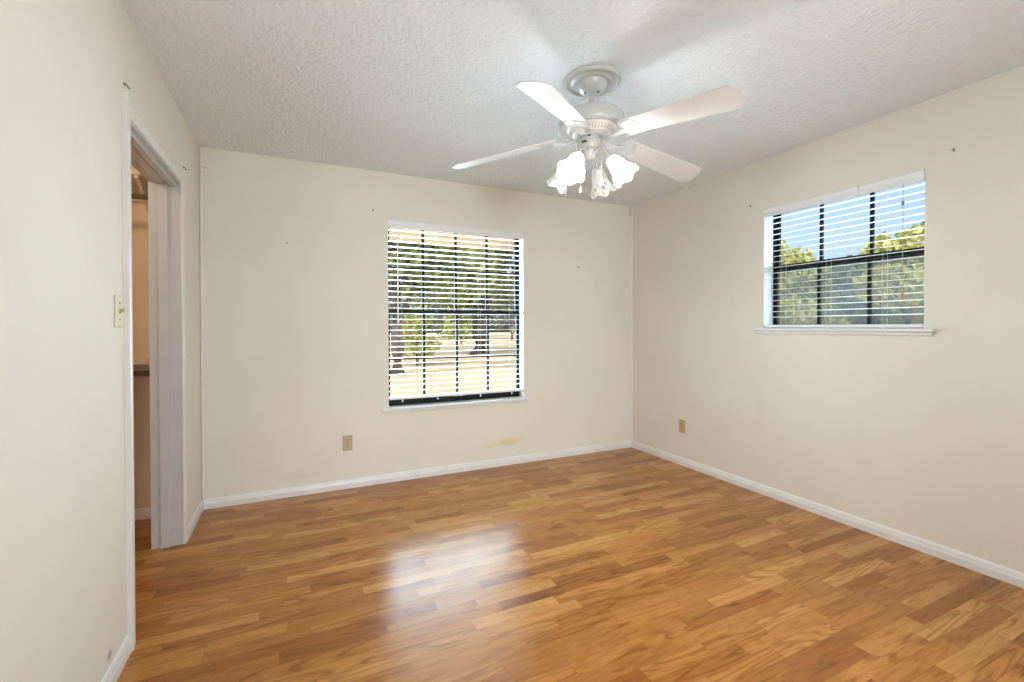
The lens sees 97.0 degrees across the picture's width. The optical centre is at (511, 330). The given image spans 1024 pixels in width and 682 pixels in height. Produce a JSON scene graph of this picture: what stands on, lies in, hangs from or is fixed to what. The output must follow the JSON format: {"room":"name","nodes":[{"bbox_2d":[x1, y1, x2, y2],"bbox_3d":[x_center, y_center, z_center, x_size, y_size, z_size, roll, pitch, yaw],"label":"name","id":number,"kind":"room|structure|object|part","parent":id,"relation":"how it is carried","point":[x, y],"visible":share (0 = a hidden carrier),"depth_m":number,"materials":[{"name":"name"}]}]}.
{"room":"empty bedroom","nodes":[
{"label":"empty bedroom","id":0,"kind":"room"},
{"bbox_2d":[0,0,201,681],"bbox_3d":[-1.132,0.003,0.845,0.147,2.440,4.796,0,1,-25],"label":"wall","id":1,"kind":"structure","parent":0,"point":[65,65],"depth_m":1.28,"materials":[{"name":"beige paint"}]},
{"bbox_2d":[101,635,131,681],"bbox_3d":[-0.741,1.194,0.224,0.014,0.068,3.322,0,1,-25],"label":"baseboard","id":2,"kind":"structure","parent":1,"relation":"attached to","point":[120,659],"depth_m":1.61,"materials":[{"name":"white wood"}]},
{"bbox_2d":[114,295,124,326],"bbox_3d":[-1.420,-0.071,1.645,0.020,0.116,0.072,0,1,-25],"label":"light switch","id":3,"kind":"object","parent":1,"relation":"attached to","point":[118,300],"visible":1,"depth_m":1.63,"materials":[{"name":"beige plastic"}]},
{"bbox_2d":[122,91,186,650],"bbox_3d":[-1.723,0.157,2.115,0.168,2.112,0.977,0,1,-25],"label":"door frame","id":4,"kind":"structure","parent":1,"relation":"in","point":[140,149],"depth_m":2.50,"materials":[{"name":"white paint"}]},
{"bbox_3d":[-1.459,0.160,1.730,0.020,2.112,0.054,0,1,-25],"label":"casing","id":5,"kind":"part","parent":4,"relation":"part of","materials":[{"name":"white wood"}]},
{"bbox_3d":[-1.666,-0.850,2.144,0.012,0.040,0.886,0,1,-25],"label":"head casing","id":6,"kind":"part","parent":4,"relation":"part of","materials":[{"name":"white wood"}]},
{"bbox_3d":[-1.861,0.168,2.570,0.012,2.082,0.037,0,1,-25],"label":"casing","id":7,"kind":"part","parent":4,"relation":"part of","materials":[{"name":"white wood"}]},
{"bbox_2d":[187,500,203,541],"bbox_3d":[-1.971,1.173,2.817,0.014,0.068,0.502,0,1,-25],"label":"baseboard","id":8,"kind":"structure","parent":1,"relation":"attached to","point":[196,516],"depth_m":2.79,"materials":[{"name":"white wood"}]},
{"bbox_2d":[131,165,150,508],"bbox_3d":[-2.494,0.028,1.719,1.566,2.500,2.343,0,1,-25],"label":"wall","id":9,"kind":"structure","parent":0,"point":[140,252],"depth_m":2.90,"materials":[{"name":"paint"}]},
{"bbox_2d":[131,170,147,211],"bbox_3d":[-2.809,-0.829,2.498,1.454,0.187,0.323,0,1,-25],"label":"closet shelf","id":10,"kind":"object","parent":9,"relation":"attached to","point":[134,187],"depth_m":2.74,"materials":[{"name":"paint"}]},
{"bbox_3d":[-2.243,-0.823,2.759,0.018,0.167,0.291,0,1,-25],"label":"shelf bracket","id":11,"kind":"part","parent":10,"relation":"part of","materials":[{"name":"beige wood"}]},
{"bbox_2d":[131,193,147,199],"bbox_3d":[-2.754,-0.783,2.384,1.456,0.056,0.056,0,1,-25],"label":"closet rod","id":12,"kind":"object","parent":9,"relation":"attached to","point":[133,195],"visible":0.02,"depth_m":2.64,"materials":[{"name":"paint"}]},
{"bbox_2d":[133,358,149,370],"bbox_3d":[-2.807,0.237,2.508,1.454,0.109,0.323,0,1,-25],"label":"closet shelf","id":13,"kind":"object","parent":9,"relation":"attached to","point":[143,364],"visible":0.02,"depth_m":2.86,"materials":[{"name":"paint"}]},
{"bbox_2d":[133,371,149,376],"bbox_3d":[-2.752,0.257,2.394,1.456,0.056,0.056,0,1,-25],"label":"closet rod","id":14,"kind":"object","parent":9,"relation":"attached to","point":[135,373],"visible":0.02,"depth_m":2.65,"materials":[{"name":"paint"}]},
{"bbox_2d":[135,507,150,520],"bbox_3d":[-2.876,1.176,2.656,1.466,0.068,0.014,0,1,-25],"label":"baseboard","id":15,"kind":"structure","parent":9,"relation":"attached to","point":[143,513],"depth_m":2.90,"materials":[{"name":"white wood"}]},
{"bbox_2d":[199,147,628,498],"bbox_3d":[-0.405,-0.027,3.925,3.806,2.440,0.147,0,1,-25],"label":"wall","id":16,"kind":"structure","parent":0,"point":[296,332],"depth_m":3.46,"materials":[{"name":"beige paint"}]},
{"bbox_2d":[199,146,207,499],"bbox_3d":[-2.065,-0.048,3.047,0.049,2.369,0.016,0,1,-25],"label":"trim","id":17,"kind":"structure","parent":16,"relation":"attached to","point":[203,151],"depth_m":3.04,"materials":[{"name":"beige paint"}]},
{"bbox_2d":[342,435,352,450],"bbox_3d":[-1.251,0.855,3.445,0.072,0.116,0.009,0,1,-25],"label":"wall outlet","id":18,"kind":"object","parent":16,"relation":"attached to","point":[347,440],"visible":1,"depth_m":3.44,"materials":[{"name":"beige plastic"}]},
{"bbox_2d":[202,440,630,509],"bbox_3d":[-0.435,1.160,3.831,3.659,0.068,0.014,0,1,-25],"label":"baseboard","id":19,"kind":"structure","parent":16,"relation":"attached to","point":[209,503],"depth_m":3.60,"materials":[{"name":"white wood"}]},
{"bbox_2d":[381,219,529,413],"bbox_3d":[-0.463,-0.118,3.879,1.302,1.532,0.175,0,1,-25],"label":"window","id":20,"kind":"structure","parent":16,"relation":"in","point":[445,402],"depth_m":3.95,"materials":[{"name":"black metal"}]},
{"bbox_3d":[-0.490,-0.502,3.938,1.177,0.742,0.022,0,1,-25],"label":"sash","id":21,"kind":"part","parent":20,"relation":"part of","materials":[{"name":"clear glass"}]},
{"bbox_3d":[-0.478,0.202,3.923,1.177,0.754,0.022,0,1,-25],"label":"sash","id":22,"kind":"part","parent":20,"relation":"part of","materials":[{"name":"black metal"}]},
{"bbox_3d":[-0.449,0.628,3.858,1.302,0.040,0.115,0,1,-25],"label":"sill","id":23,"kind":"part","parent":20,"relation":"part of","materials":[{"name":"white wood"}]},
{"bbox_2d":[388,219,523,401],"bbox_3d":[-0.442,-0.155,3.842,1.193,1.452,0.085,0,1,-25],"label":"window blind","id":24,"kind":"object","parent":20,"relation":"attached to","point":[392,223],"visible":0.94,"depth_m":3.82,"materials":[{"name":"white plastic"}]},
{"bbox_3d":[-0.888,-0.141,3.647,0.001,1.358,0.055,0,1,-25],"label":"ladder cord","id":25,"kind":"part","parent":24,"relation":"part of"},
{"bbox_3d":[-0.626,-0.143,3.771,0.001,1.358,0.055,0,1,-25],"label":"ladder cord","id":26,"kind":"part","parent":24,"relation":"part of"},
{"bbox_3d":[-0.447,0.538,3.861,1.181,0.020,0.052,0,1,-25],"label":"rail","id":27,"kind":"part","parent":24,"relation":"part of","materials":[{"name":"white plastic"}]},
{"bbox_3d":[-0.282,-0.145,3.934,0.001,1.358,0.055,0,1,-25],"label":"ladder cord","id":28,"kind":"part","parent":24,"relation":"part of","materials":[{"name":"white fabric"}]},
{"bbox_3d":[-0.011,-0.147,4.062,0.001,1.358,0.055,0,1,-25],"label":"ladder cord","id":29,"kind":"part","parent":24,"relation":"part of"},
{"bbox_2d":[629,206,632,440],"bbox_3d":[1.206,-0.069,4.590,0.030,2.370,0.030,0,1,-25],"label":"trim","id":30,"kind":"structure","parent":16,"relation":"attached to","point":[630,207],"depth_m":4.59,"materials":[{"name":"beige paint"}]},
{"bbox_2d":[117,447,1023,681],"bbox_3d":[-0.139,1.247,1.326,5.271,0.060,4.796,0,1,-25],"label":"floor","id":31,"kind":"structure","parent":0,"point":[629,564],"depth_m":2.08,"materials":[{"name":"brown wood"}]},
{"bbox_2d":[120,0,1023,206],"bbox_3d":[-0.122,-1.273,1.313,5.518,0.100,5.090,0,1,-25],"label":"ceiling","id":32,"kind":"structure","parent":0,"point":[417,88],"depth_m":2.12,"materials":[{"name":"white paint"}]},
{"bbox_2d":[453,65,745,192],"bbox_3d":[0.337,-0.959,2.248,1.295,0.548,1.362,0,1,10],"label":"ceiling fan","id":33,"kind":"object","parent":32,"relation":"hanging from","point":[589,125],"visible":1,"depth_m":2.14,"materials":[{"name":"white metal"}]},
{"bbox_3d":[-0.039,-0.897,2.315,0.530,0.121,0.142,0,1,10],"label":"blade","id":34,"kind":"part","parent":33,"relation":"part of","materials":[{"name":"white laminate"}]},
{"bbox_3d":[0.186,-0.915,1.850,0.142,0.079,0.530,0,1,28],"label":"blade","id":35,"kind":"part","parent":33,"relation":"part of","materials":[{"name":"white laminate"}]},
{"bbox_3d":[0.334,-0.945,2.673,0.142,0.039,0.530,0,1,-8],"label":"blade","id":36,"kind":"part","parent":33,"relation":"part of","materials":[{"name":"white laminate"}]},
{"bbox_3d":[0.283,-0.766,2.095,0.151,0.154,0.134,0,1,-25],"label":"lamp shade","id":37,"kind":"part","parent":33,"relation":"part of","materials":[{"name":"white glass"}]},
{"bbox_3d":[0.302,-0.797,2.128,0.060,0.071,0.048,0,1,-25],"label":"bulb","id":38,"kind":"part","parent":33,"relation":"part of","materials":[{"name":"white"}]},
{"bbox_3d":[0.342,-0.865,2.186,0.012,0.058,0.087,0,1,36],"label":"lamp arm","id":39,"kind":"part","parent":33,"relation":"part of","materials":[{"name":"white metal"}]},
{"bbox_3d":[0.453,-0.800,2.358,0.063,0.071,0.042,-1,1,-45],"label":"bulb","id":40,"kind":"part","parent":33,"relation":"part of","materials":[{"name":"white glass"}]},
{"bbox_3d":[0.434,-0.826,2.197,0.004,0.177,0.004,0,1,-25],"label":"pull chain","id":41,"kind":"part","parent":33,"relation":"part of","materials":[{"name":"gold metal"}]},
{"bbox_3d":[0.438,-0.865,2.205,0.087,0.058,0.012,0,1,32],"label":"lamp arm","id":42,"kind":"part","parent":33,"relation":"part of","materials":[{"name":"white metal"}]},
{"bbox_3d":[0.534,-0.767,2.152,0.131,0.154,0.150,0,1,-25],"label":"lamp shade","id":43,"kind":"part","parent":33,"relation":"part of","materials":[{"name":"white glass"}]},
{"bbox_3d":[0.790,-0.904,2.430,0.530,0.111,0.142,0,1,-26],"label":"blade","id":44,"kind":"part","parent":33,"relation":"part of","materials":[{"name":"white laminate"}]},
{"bbox_3d":[0.699,-0.921,1.921,0.142,0.069,0.530,-1,1,-44],"label":"blade","id":45,"kind":"part","parent":33,"relation":"part of","materials":[{"name":"white laminate"}]},
{"bbox_2d":[633,68,1023,572],"bbox_3d":[2.338,-0.018,2.409,0.147,2.440,4.943,0,1,-25],"label":"wall","id":46,"kind":"structure","parent":0,"point":[922,437],"depth_m":2.67,"materials":[{"name":"beige paint"}]},
{"bbox_2d":[679,419,684,433],"bbox_3d":[1.502,0.846,4.003,0.009,0.116,0.072,0,1,-25],"label":"wall outlet","id":47,"kind":"object","parent":46,"relation":"attached to","point":[681,422],"visible":1,"depth_m":4.00,"materials":[{"name":"beige plastic"}]},
{"bbox_2d":[631,440,1023,588],"bbox_3d":[2.239,1.168,2.445,0.014,0.068,4.782,0,1,-25],"label":"baseboard","id":48,"kind":"structure","parent":46,"relation":"attached to","point":[988,568],"depth_m":2.72,"materials":[{"name":"white wood"}]},
{"bbox_2d":[633,66,1023,206],"bbox_3d":[2.235,-1.234,2.431,0.006,0.008,4.796,0,1,-25],"label":"trim","id":49,"kind":"structure","parent":46,"relation":"attached to","point":[1018,68],"depth_m":2.71,"materials":[{"name":"white paint"}]},
{"bbox_2d":[754,168,934,335],"bbox_3d":[2.092,-0.429,2.908,0.195,0.906,1.044,0,1,-25],"label":"window","id":50,"kind":"structure","parent":46,"relation":"in","point":[924,331],"depth_m":3.05,"materials":[{"name":"black metal"}]},
{"bbox_3d":[2.155,-0.443,2.933,0.060,0.880,0.947,0,1,-25],"label":"frame","id":51,"kind":"part","parent":50,"relation":"part of","materials":[{"name":"black metal"}]},
{"bbox_2d":[763,169,924,327],"bbox_3d":[2.046,-0.438,2.882,0.086,0.883,0.935,0,1,-25],"label":"window blind","id":52,"kind":"object","parent":50,"relation":"attached to","point":[919,175],"visible":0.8,"depth_m":2.79,"materials":[{"name":"white plastic"}]},
{"bbox_3d":[2.044,-0.427,2.922,0.055,0.789,0.001,0,1,-25],"label":"ladder cord","id":53,"kind":"part","parent":52,"relation":"part of","materials":[{"name":"white fabric"}]},
{"bbox_3d":[2.061,-0.029,2.892,0.052,0.020,0.923,0,1,-25],"label":"rail","id":54,"kind":"part","parent":52,"relation":"part of","materials":[{"name":"white plastic"}]},
{"bbox_3d":[2.177,-0.425,2.642,0.055,0.789,0.001,0,1,-25],"label":"ladder cord","id":55,"kind":"part","parent":52,"relation":"part of","materials":[{"name":"white fabric"}]},
{"bbox_3d":[2.180,-0.514,2.527,0.006,0.610,0.003,0,1,-25],"label":"pull cord","id":56,"kind":"part","parent":52,"relation":"part of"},
{"bbox_3d":[2.066,0.004,2.899,0.135,0.040,1.044,0,1,-25],"label":"sill","id":57,"kind":"part","parent":50,"relation":"part of","materials":[{"name":"white wood"}]},
{"bbox_3d":[2.143,-0.249,2.930,0.022,0.452,0.919,0,1,-25],"label":"sash","id":58,"kind":"part","parent":50,"relation":"part of","materials":[{"name":"clear glass"}]},
{"bbox_3d":[2.164,-0.651,2.936,0.022,0.440,0.919,0,1,-25],"label":"sash","id":59,"kind":"part","parent":50,"relation":"part of","materials":[{"name":"clear glass"}]},
{"label":"outside","id":60,"kind":"structure","parent":0,"visible":0},
{"bbox_2d":[390,332,514,396],"bbox_3d":[-1.441,1.298,38.065,150.000,0.200,150.000,0,1,-25],"label":"ground","id":61,"kind":"structure","parent":60,"point":[493,347],"depth_m":16.00,"materials":[{"name":"beige plant"}]},
{"bbox_2d":[389,295,421,336],"bbox_3d":[-14.470,-2.360,59.632,6.876,7.050,6.110,0,1,33],"label":"tree","id":62,"kind":"object","parent":61,"relation":"on","point":[402,299],"visible":0.09,"depth_m":59.63,"materials":[{"name":"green plant"}]},
{"bbox_2d":[402,305,441,364],"bbox_3d":[-3.789,0.195,18.126,1.888,2.491,1.605,0,1,-25],"label":"shrub","id":63,"kind":"object","parent":61,"relation":"on","point":[416,319],"visible":0.64,"depth_m":17.93,"materials":[{"name":"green plant"}]},
{"bbox_2d":[403,291,443,334],"bbox_3d":[-10.245,-2.831,50.153,6.058,7.985,5.234,0,1,13],"label":"tree","id":64,"kind":"object","parent":61,"relation":"on","point":[434,328],"visible":0.12,"depth_m":49.64,"materials":[{"name":"green plant"}]},
{"bbox_2d":[389,241,473,375],"bbox_3d":[-3.396,-2.075,14.671,4.309,7.102,3.939,0,1,-25],"label":"tree","id":65,"kind":"object","parent":61,"relation":"on","point":[395,329],"visible":0.3,"depth_m":14.42,"materials":[{"name":"green plant"}]},
{"bbox_2d":[430,304,464,336],"bbox_3d":[-9.335,-2.775,65.122,6.726,7.706,6.054,0,1,-25],"label":"tree","id":66,"kind":"object","parent":61,"relation":"on","point":[442,322],"visible":0.09,"depth_m":65.44,"materials":[{"name":"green plant"}]},
{"bbox_2d":[439,299,472,344],"bbox_3d":[-4.193,-1.006,35.848,3.344,4.567,3.085,0,1,-16],"label":"shrub","id":67,"kind":"object","parent":61,"relation":"on","point":[462,333],"visible":0.4,"depth_m":35.35,"materials":[{"name":"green plant"}]},
{"bbox_2d":[401,247,513,354],"bbox_3d":[-1.535,-3.857,24.569,11.266,10.526,9.284,0,1,-25],"label":"tree","id":68,"kind":"object","parent":61,"relation":"on","point":[477,332],"visible":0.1,"depth_m":24.48,"materials":[{"name":"green plant"}]},
{"bbox_2d":[481,298,504,331],"bbox_3d":[-3.723,-2.683,71.738,5.257,7.260,5.659,0,1,1],"label":"tree","id":69,"kind":"object","parent":61,"relation":"on","point":[497,317],"visible":0.14,"depth_m":71.82,"materials":[{"name":"green plant"}]},
{"bbox_2d":[495,276,514,338],"bbox_3d":[0.078,-2.623,50.886,5.066,7.512,5.911,0,1,-25],"label":"tree","id":70,"kind":"object","parent":61,"relation":"on","point":[511,305],"visible":0.07,"depth_m":50.96,"materials":[{"name":"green plant"}]},
{"bbox_2d":[779,239,822,324],"bbox_3d":[12.505,-1.846,22.962,3.856,6.429,4.781,0,1,-25],"label":"tree","id":71,"kind":"object","parent":61,"relation":"on","point":[782,320],"visible":0.12,"depth_m":21.90,"materials":[{"name":"green plant"}]},
{"bbox_2d":[779,245,849,324],"bbox_3d":[17.736,-1.907,28.125,4.195,6.434,5.097,0,1,-25],"label":"tree","id":72,"kind":"object","parent":61,"relation":"on","point":[810,271],"visible":0.28,"depth_m":26.88,"materials":[{"name":"green plant"}]},
{"bbox_2d":[812,265,854,324],"bbox_3d":[24.340,-2.068,34.013,4.362,6.621,3.869,0,1,-25],"label":"tree","id":73,"kind":"object","parent":61,"relation":"on","point":[835,320],"visible":0.12,"depth_m":33.20,"materials":[{"name":"green plant"}]},
{"bbox_2d":[828,254,920,323],"bbox_3d":[19.301,-1.445,24.165,4.008,5.582,3.953,0,1,-25],"label":"tree","id":74,"kind":"object","parent":61,"relation":"on","point":[858,319],"visible":0.37,"depth_m":24.26,"materials":[{"name":"green plant"}]},
{"bbox_2d":[851,225,924,323],"bbox_3d":[17.065,-1.580,19.747,3.555,5.939,4.601,0,1,40],"label":"tree","id":75,"kind":"object","parent":61,"relation":"on","point":[894,319],"visible":0.54,"depth_m":19.37,"materials":[{"name":"green plant"}]},
{"bbox_2d":[896,221,924,307],"bbox_3d":[22.255,-2.252,23.333,5.162,7.195,4.364,0,1,-25],"label":"tree","id":76,"kind":"object","parent":61,"relation":"on","point":[923,222],"visible":0.02,"depth_m":22.86,"materials":[{"name":"green plant"}]},
{"bbox_3d":[-0.290,-1.382,1.260,6.371,0.120,6.646,0,1,-25],"label":"roof","id":77,"kind":"structure","parent":0,"visible":0},
{"bbox_2d":[389,227,513,249],"bbox_3d":[-1.546,-1.165,3.911,6.371,0.560,0.823,0,1,-25],"label":"eave","id":78,"kind":"object","parent":77,"relation":"attached to","point":[408,239],"depth_m":4.75,"materials":[{"name":"beige paint"}]}
]}

